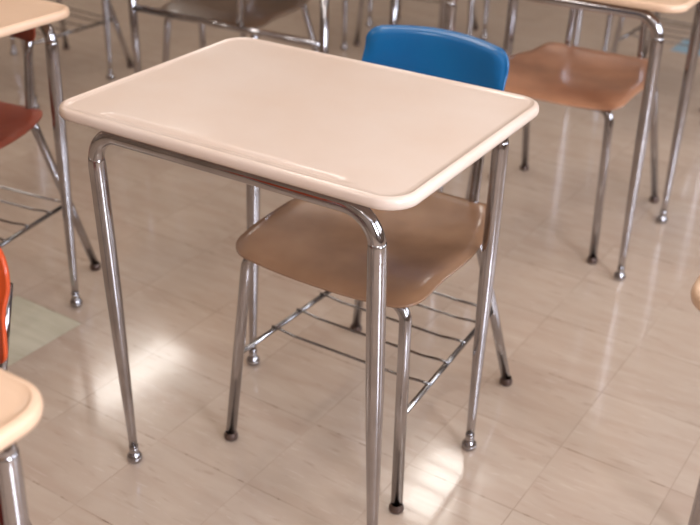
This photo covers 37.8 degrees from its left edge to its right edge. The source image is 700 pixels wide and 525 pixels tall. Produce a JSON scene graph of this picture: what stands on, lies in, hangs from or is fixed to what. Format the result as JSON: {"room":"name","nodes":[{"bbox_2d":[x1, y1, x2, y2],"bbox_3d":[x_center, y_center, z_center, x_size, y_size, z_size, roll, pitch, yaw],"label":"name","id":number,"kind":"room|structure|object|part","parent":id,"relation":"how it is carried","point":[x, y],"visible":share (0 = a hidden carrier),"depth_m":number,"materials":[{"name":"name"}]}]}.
{"room":"classroom","nodes":[
{"label":"classroom","id":0,"kind":"room"},
{"bbox_2d":[0,0,699,524],"bbox_3d":[0.039,-0.490,3.772,8.821,0.100,9.994,18,33,28],"label":"floor","id":1,"kind":"structure","parent":0,"point":[597,422],"depth_m":2.43,"materials":[{"name":"tile"}]},
{"bbox_2d":[0,248,31,524],"bbox_3d":[-0.638,0.366,1.270,0.423,0.770,0.521,18,33,27],"label":"chair","id":2,"kind":"object","parent":1,"relation":"on","point":[6,287],"visible":0.25,"depth_m":1.21,"materials":[{"name":"orange plastic"}]},
{"bbox_3d":[-0.529,0.009,1.288,0.314,0.155,0.060,18,33,27],"label":"backrest","id":3,"kind":"part","parent":2,"relation":"part of","materials":[{"name":"orange plastic"}]},
{"bbox_2d":[0,368,43,524],"bbox_3d":[-0.700,0.463,1.118,0.667,0.744,0.511,18,33,27],"label":"student desk","id":4,"kind":"object","parent":1,"relation":"on","point":[21,402],"visible":1,"depth_m":0.99,"materials":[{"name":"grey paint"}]},
{"bbox_3d":[-0.577,0.138,1.162,0.568,0.168,0.033,18,33,27],"label":"frame rail","id":5,"kind":"part","parent":4,"relation":"part of","materials":[{"name":"silver metal"}]},
{"bbox_3d":[-0.359,0.473,1.173,0.032,0.638,0.049,18,33,27],"label":"leg","id":6,"kind":"part","parent":4,"relation":"part of","materials":[{"name":"silver metal"}]},
{"bbox_2d":[0,0,82,307],"bbox_3d":[-1.009,-0.213,2.337,0.667,0.744,0.511,18,33,27],"label":"student desk","id":7,"kind":"object","parent":1,"relation":"on","point":[16,16],"visible":1,"depth_m":2.27,"materials":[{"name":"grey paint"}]},
{"bbox_3d":[-0.886,-0.538,2.382,0.568,0.168,0.033,18,33,27],"label":"frame rail","id":8,"kind":"part","parent":7,"relation":"part of","materials":[{"name":"silver metal"}]},
{"bbox_3d":[-0.668,-0.203,2.393,0.032,0.638,0.049,18,33,27],"label":"leg","id":9,"kind":"part","parent":7,"relation":"part of","materials":[{"name":"silver metal"}]},
{"bbox_2d":[0,28,100,270],"bbox_3d":[-0.949,-0.262,2.403,0.423,0.770,0.521,14,31,22],"label":"chair","id":10,"kind":"object","parent":1,"relation":"on","point":[16,121],"visible":0.74,"depth_m":2.45,"materials":[{"name":"orange plastic"}]},
{"bbox_3d":[-0.960,-0.298,2.355,0.410,0.037,0.430,14,31,22],"label":"seat","id":11,"kind":"part","parent":10,"relation":"part of","materials":[{"name":"orange plastic"}]},
{"bbox_3d":[-0.860,-0.625,2.429,0.314,0.155,0.060,14,31,22],"label":"backrest","id":12,"kind":"part","parent":10,"relation":"part of","materials":[{"name":"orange plastic"}]},
{"bbox_3d":[-0.801,-0.057,2.420,0.011,0.011,0.434,13,31,20],"label":"rack rod","id":13,"kind":"part","parent":10,"relation":"part of","materials":[{"name":"metal"}]},
{"bbox_3d":[-0.721,-0.290,2.524,0.118,0.694,0.083,10,30,15],"label":"leg","id":14,"kind":"part","parent":10,"relation":"part of","materials":[{"name":"silver metal"}]},
{"bbox_2d":[10,0,114,108],"bbox_3d":[-1.277,-1.046,3.845,0.667,0.744,0.511,18,33,27],"label":"student desk","id":15,"kind":"object","parent":1,"relation":"on","point":[105,3],"visible":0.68,"depth_m":3.97,"materials":[{"name":"grey paint"}]},
{"bbox_3d":[-1.395,-1.182,4.147,0.029,0.637,0.049,18,33,27],"label":"leg","id":16,"kind":"part","parent":15,"relation":"part of","materials":[{"name":"silver metal"}]},
{"bbox_3d":[-1.153,-0.858,3.567,0.030,0.637,0.049,18,33,27],"label":"leg","id":17,"kind":"part","parent":15,"relation":"part of","materials":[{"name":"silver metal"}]},
{"bbox_3d":[-0.936,-1.035,3.901,0.032,0.638,0.049,18,33,27],"label":"leg","id":18,"kind":"part","parent":15,"relation":"part of","materials":[{"name":"silver metal"}]},
{"bbox_2d":[33,0,133,98],"bbox_3d":[-1.193,-1.104,3.929,0.423,0.770,0.521,20,34,30],"label":"chair","id":19,"kind":"object","parent":1,"relation":"on","point":[130,64],"visible":0.56,"depth_m":4.10,"materials":[{"name":"silver plastic"}]},
{"bbox_3d":[-1.196,-1.203,4.169,0.118,0.694,0.083,26,37,37],"label":"leg","id":20,"kind":"part","parent":19,"relation":"part of","materials":[{"name":"silver metal"}]},
{"bbox_3d":[-1.062,-0.887,3.924,0.011,0.011,0.434,18,33,28],"label":"rack rod","id":21,"kind":"part","parent":19,"relation":"part of","materials":[{"name":"metal"}]},
{"bbox_3d":[-0.948,-1.111,4.014,0.118,0.694,0.083,15,31,23],"label":"leg","id":22,"kind":"part","parent":19,"relation":"part of","materials":[{"name":"silver metal"}]},
{"bbox_2d":[161,0,318,62],"bbox_3d":[-0.350,-0.827,3.461,0.423,0.770,0.521,16,32,25],"label":"chair","id":23,"kind":"object","parent":1,"relation":"on","point":[257,13],"visible":0.37,"depth_m":3.36,"materials":[{"name":"brown plastic"}]},
{"bbox_3d":[-0.547,-0.623,3.421,0.212,0.422,0.055,9,30,14],"label":"leg","id":24,"kind":"part","parent":23,"relation":"part of","materials":[{"name":"silver metal"}]},
{"bbox_3d":[-0.362,-0.863,3.415,0.410,0.037,0.430,16,32,25],"label":"seat","id":25,"kind":"part","parent":23,"relation":"part of","materials":[{"name":"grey plastic"}]},
{"bbox_3d":[-0.116,-0.848,3.572,0.118,0.694,0.083,11,30,17],"label":"leg","id":26,"kind":"part","parent":23,"relation":"part of","materials":[{"name":"silver metal"}]},
{"bbox_2d":[128,0,397,72],"bbox_3d":[-0.284,-0.712,3.282,0.854,0.744,0.500,18,33,27],"label":"desk","id":27,"kind":"object","parent":1,"relation":"on","point":[322,44],"visible":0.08,"depth_m":3.09,"materials":[{"name":"silver plastic"}]},
{"bbox_3d":[-0.693,-0.725,3.297,0.024,0.710,0.025,18,33,27],"label":"leg","id":28,"kind":"part","parent":27,"relation":"part of","materials":[{"name":"silver metal"}]},
{"bbox_3d":[-0.528,-0.898,3.622,0.024,0.710,0.025,18,33,27],"label":"leg","id":29,"kind":"part","parent":27,"relation":"part of","materials":[{"name":"silver metal"}]},
{"bbox_3d":[-0.323,-0.811,2.990,0.021,0.248,0.021,18,33,27],"label":"post","id":30,"kind":"part","parent":27,"relation":"part of","materials":[{"name":"silver metal"}]},
{"bbox_3d":[-0.076,-0.528,2.966,0.024,0.710,0.025,18,33,27],"label":"leg","id":31,"kind":"part","parent":27,"relation":"part of","materials":[{"name":"silver metal"}]},
{"bbox_3d":[0.135,-0.687,3.267,0.024,0.710,0.025,18,33,27],"label":"leg","id":32,"kind":"part","parent":27,"relation":"part of","materials":[{"name":"silver metal"}]},
{"bbox_2d":[59,37,538,524],"bbox_3d":[-0.087,0.058,1.885,0.667,0.744,0.511,18,33,27],"label":"student desk","id":33,"kind":"object","parent":1,"relation":"on","point":[352,137],"visible":0.99,"depth_m":1.66,"materials":[{"name":"beige plastic"}]},
{"bbox_3d":[-0.423,0.099,1.852,0.032,0.638,0.049,18,33,27],"label":"leg","id":34,"kind":"part","parent":33,"relation":"part of","materials":[{"name":"silver metal"}]},
{"bbox_3d":[-0.191,-0.082,1.581,0.568,0.168,0.033,18,33,27],"label":"frame rail","id":35,"kind":"part","parent":33,"relation":"part of","materials":[{"name":"silver metal"}]},
{"bbox_3d":[-0.205,-0.078,2.186,0.029,0.637,0.049,18,33,27],"label":"leg","id":36,"kind":"part","parent":33,"relation":"part of","materials":[{"name":"silver metal"}]},
{"bbox_3d":[0.037,0.246,1.606,0.030,0.637,0.049,18,33,27],"label":"leg","id":37,"kind":"part","parent":33,"relation":"part of","materials":[{"name":"silver metal"}]},
{"bbox_3d":[0.254,0.069,1.940,0.032,0.638,0.049,18,33,27],"label":"leg","id":38,"kind":"part","parent":33,"relation":"part of","materials":[{"name":"silver metal"}]},
{"bbox_2d":[224,25,512,514],"bbox_3d":[0.060,-0.022,2.012,0.423,0.770,0.521,18,33,27],"label":"chair","id":39,"kind":"object","parent":1,"relation":"on","point":[317,246],"visible":0.66,"depth_m":1.96,"materials":[{"name":"brown plastic"}]},
{"bbox_3d":[-0.144,0.176,1.981,0.212,0.422,0.055,11,30,17],"label":"leg","id":40,"kind":"part","parent":39,"relation":"part of","materials":[{"name":"silver metal"}]},
{"bbox_3d":[-0.096,0.097,2.173,0.011,0.011,0.434,19,33,29],"label":"rack rod","id":41,"kind":"part","parent":39,"relation":"part of","materials":[{"name":"metal"}]},
{"bbox_3d":[0.039,-0.121,2.252,0.118,0.694,0.083,23,35,34],"label":"leg","id":42,"kind":"part","parent":39,"relation":"part of","materials":[{"name":"silver metal"}]},
{"bbox_3d":[0.047,-0.059,1.966,0.410,0.037,0.430,18,33,27],"label":"seat","id":43,"kind":"part","parent":39,"relation":"part of","materials":[{"name":"brown plastic"}]},
{"bbox_3d":[0.035,0.233,1.885,0.212,0.422,0.055,26,37,37],"label":"leg","id":44,"kind":"part","parent":39,"relation":"part of","materials":[{"name":"silver metal"}]},
{"bbox_3d":[0.170,-0.380,2.030,0.314,0.155,0.060,18,33,27],"label":"backrest","id":45,"kind":"part","parent":39,"relation":"part of","materials":[{"name":"blue plastic"}]},
{"bbox_3d":[0.198,0.191,2.015,0.011,0.011,0.434,16,32,25],"label":"rack rod","id":46,"kind":"part","parent":39,"relation":"part of","materials":[{"name":"metal"}]},
{"bbox_3d":[0.300,-0.038,2.112,0.118,0.694,0.083,13,31,20],"label":"leg","id":47,"kind":"part","parent":39,"relation":"part of","materials":[{"name":"silver metal"}]},
{"bbox_2d":[341,0,488,50],"bbox_3d":[0.297,-1.302,4.386,0.667,0.744,0.511,10,30,15],"label":"student desk","id":48,"kind":"object","parent":1,"relation":"on","point":[471,3],"visible":0.78,"depth_m":4.42,"materials":[{"name":"grey paint"}]},
{"bbox_3d":[-0.017,-1.222,4.285,0.032,0.638,0.049,10,30,15],"label":"leg","id":49,"kind":"part","parent":48,"relation":"part of","materials":[{"name":"silver metal"}]},
{"bbox_3d":[0.103,-1.421,4.654,0.029,0.637,0.049,10,30,15],"label":"leg","id":50,"kind":"part","parent":48,"relation":"part of","materials":[{"name":"silver metal"}]},
{"bbox_3d":[0.498,-1.132,4.144,0.030,0.637,0.049,10,30,15],"label":"leg","id":51,"kind":"part","parent":48,"relation":"part of","materials":[{"name":"silver metal"}]},
{"bbox_3d":[0.618,-1.331,4.513,0.032,0.638,0.049,10,30,15],"label":"leg","id":52,"kind":"part","parent":48,"relation":"part of","materials":[{"name":"silver metal"}]},
{"bbox_2d":[354,0,478,45],"bbox_3d":[0.317,-1.364,4.473,0.423,0.770,0.521,13,31,20],"label":"chair","id":53,"kind":"object","parent":1,"relation":"on","point":[361,2],"visible":0.68,"depth_m":4.47,"materials":[{"name":"silver plastic"}]},
{"bbox_3d":[0.132,-1.152,4.419,0.212,0.422,0.055,7,29,10],"label":"leg","id":54,"kind":"part","parent":53,"relation":"part of","materials":[{"name":"silver metal"}]},
{"bbox_3d":[0.260,-1.460,4.708,0.118,0.694,0.083,18,33,28],"label":"leg","id":55,"kind":"part","parent":53,"relation":"part of","materials":[{"name":"silver metal"}]},
{"bbox_3d":[0.324,-1.107,4.346,0.212,0.422,0.055,20,34,30],"label":"leg","id":56,"kind":"part","parent":53,"relation":"part of","materials":[{"name":"silver metal"}]},
{"bbox_3d":[0.540,-1.395,4.602,0.118,0.694,0.083,9,29,13],"label":"leg","id":57,"kind":"part","parent":53,"relation":"part of","materials":[{"name":"silver metal"}]},
{"bbox_2d":[465,8,658,263],"bbox_3d":[0.635,-0.488,2.889,0.461,0.770,0.515,18,33,27],"label":"chair","id":58,"kind":"object","parent":1,"relation":"on","point":[602,82],"visible":0.73,"depth_m":2.83,"materials":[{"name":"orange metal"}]},
{"bbox_3d":[0.433,-0.290,2.860,0.212,0.422,0.055,11,30,17],"label":"leg","id":59,"kind":"part","parent":58,"relation":"part of","materials":[{"name":"silver metal"}]},
{"bbox_3d":[0.586,-0.433,3.130,0.118,0.424,0.274,-11,31,-22],"label":"leg","id":60,"kind":"part","parent":58,"relation":"part of","materials":[{"name":"silver metal"}]},
{"bbox_3d":[0.624,-0.526,2.845,0.410,0.037,0.430,18,33,27],"label":"seat","id":61,"kind":"part","parent":58,"relation":"part of","materials":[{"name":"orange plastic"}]},
{"bbox_3d":[0.611,-0.234,2.764,0.212,0.422,0.055,26,37,37],"label":"leg","id":62,"kind":"part","parent":58,"relation":"part of","materials":[{"name":"silver metal"}]},
{"bbox_3d":[0.818,-0.359,3.006,0.274,0.424,0.118,0,29,-2],"label":"leg","id":63,"kind":"part","parent":58,"relation":"part of","materials":[{"name":"silver metal"}]},
{"bbox_2d":[437,0,699,280],"bbox_3d":[0.593,-0.439,2.824,0.667,0.744,0.511,18,33,27],"label":"student desk","id":64,"kind":"object","parent":1,"relation":"on","point":[636,9],"visible":0.66,"depth_m":2.55,"materials":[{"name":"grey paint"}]},
{"bbox_3d":[0.257,-0.398,2.792,0.032,0.638,0.049,18,33,27],"label":"leg","id":65,"kind":"part","parent":64,"relation":"part of","materials":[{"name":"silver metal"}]},
{"bbox_3d":[0.475,-0.575,3.126,0.029,0.637,0.049,18,33,27],"label":"leg","id":66,"kind":"part","parent":64,"relation":"part of","materials":[{"name":"silver metal"}]},
{"bbox_3d":[0.489,-0.579,2.521,0.568,0.168,0.033,18,33,27],"label":"frame rail","id":67,"kind":"part","parent":64,"relation":"part of","materials":[{"name":"silver metal"}]},
{"bbox_3d":[0.717,-0.251,2.546,0.030,0.637,0.049,18,33,27],"label":"leg","id":68,"kind":"part","parent":64,"relation":"part of","materials":[{"name":"silver metal"}]},
{"bbox_3d":[0.934,-0.429,2.880,0.032,0.638,0.049,18,33,27],"label":"leg","id":69,"kind":"part","parent":64,"relation":"part of","materials":[{"name":"silver metal"}]},
{"bbox_2d":[572,9,612,51],"bbox_3d":[1.196,-0.987,3.853,0.667,0.744,0.511,18,33,27],"label":"student desk","id":70,"kind":"object","parent":1,"relation":"on","point":[579,14],"visible":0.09,"depth_m":3.88,"materials":[{"name":"grey paint"}]},
{"bbox_3d":[0.860,-0.946,3.821,0.032,0.638,0.049,18,33,27],"label":"leg","id":71,"kind":"part","parent":70,"relation":"part of","materials":[{"name":"silver metal"}]},
{"bbox_3d":[1.077,-1.123,4.155,0.029,0.637,0.049,18,33,27],"label":"leg","id":72,"kind":"part","parent":70,"relation":"part of","materials":[{"name":"silver metal"}]},
{"bbox_2d":[611,12,692,58],"bbox_3d":[1.311,-1.058,3.961,0.423,0.770,0.521,18,33,27],"label":"chair","id":73,"kind":"object","parent":1,"relation":"on","point":[617,39],"visible":0.36,"depth_m":4.04,"materials":[{"name":"silver plastic"}]},
{"bbox_3d":[1.107,-0.859,3.929,0.212,0.422,0.055,11,30,17],"label":"leg","id":74,"kind":"part","parent":73,"relation":"part of","materials":[{"name":"silver metal"}]},
{"bbox_3d":[1.155,-0.938,4.122,0.011,0.011,0.434,19,33,29],"label":"rack rod","id":75,"kind":"part","parent":73,"relation":"part of","materials":[{"name":"metal"}]},
{"bbox_3d":[1.290,-1.156,4.201,0.118,0.694,0.083,23,35,34],"label":"leg","id":76,"kind":"part","parent":73,"relation":"part of","materials":[{"name":"silver metal"}]},
{"bbox_2d":[688,275,699,524],"bbox_3d":[0.788,0.354,1.385,0.667,0.744,0.511,18,33,27],"label":"student desk","id":77,"kind":"object","parent":1,"relation":"on","point":[694,519],"visible":1,"depth_m":1.29,"materials":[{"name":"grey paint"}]},
{"bbox_3d":[0.452,0.395,1.352,0.032,0.638,0.049,18,33,27],"label":"leg","id":78,"kind":"part","parent":77,"relation":"part of","materials":[{"name":"silver metal"}]}
]}

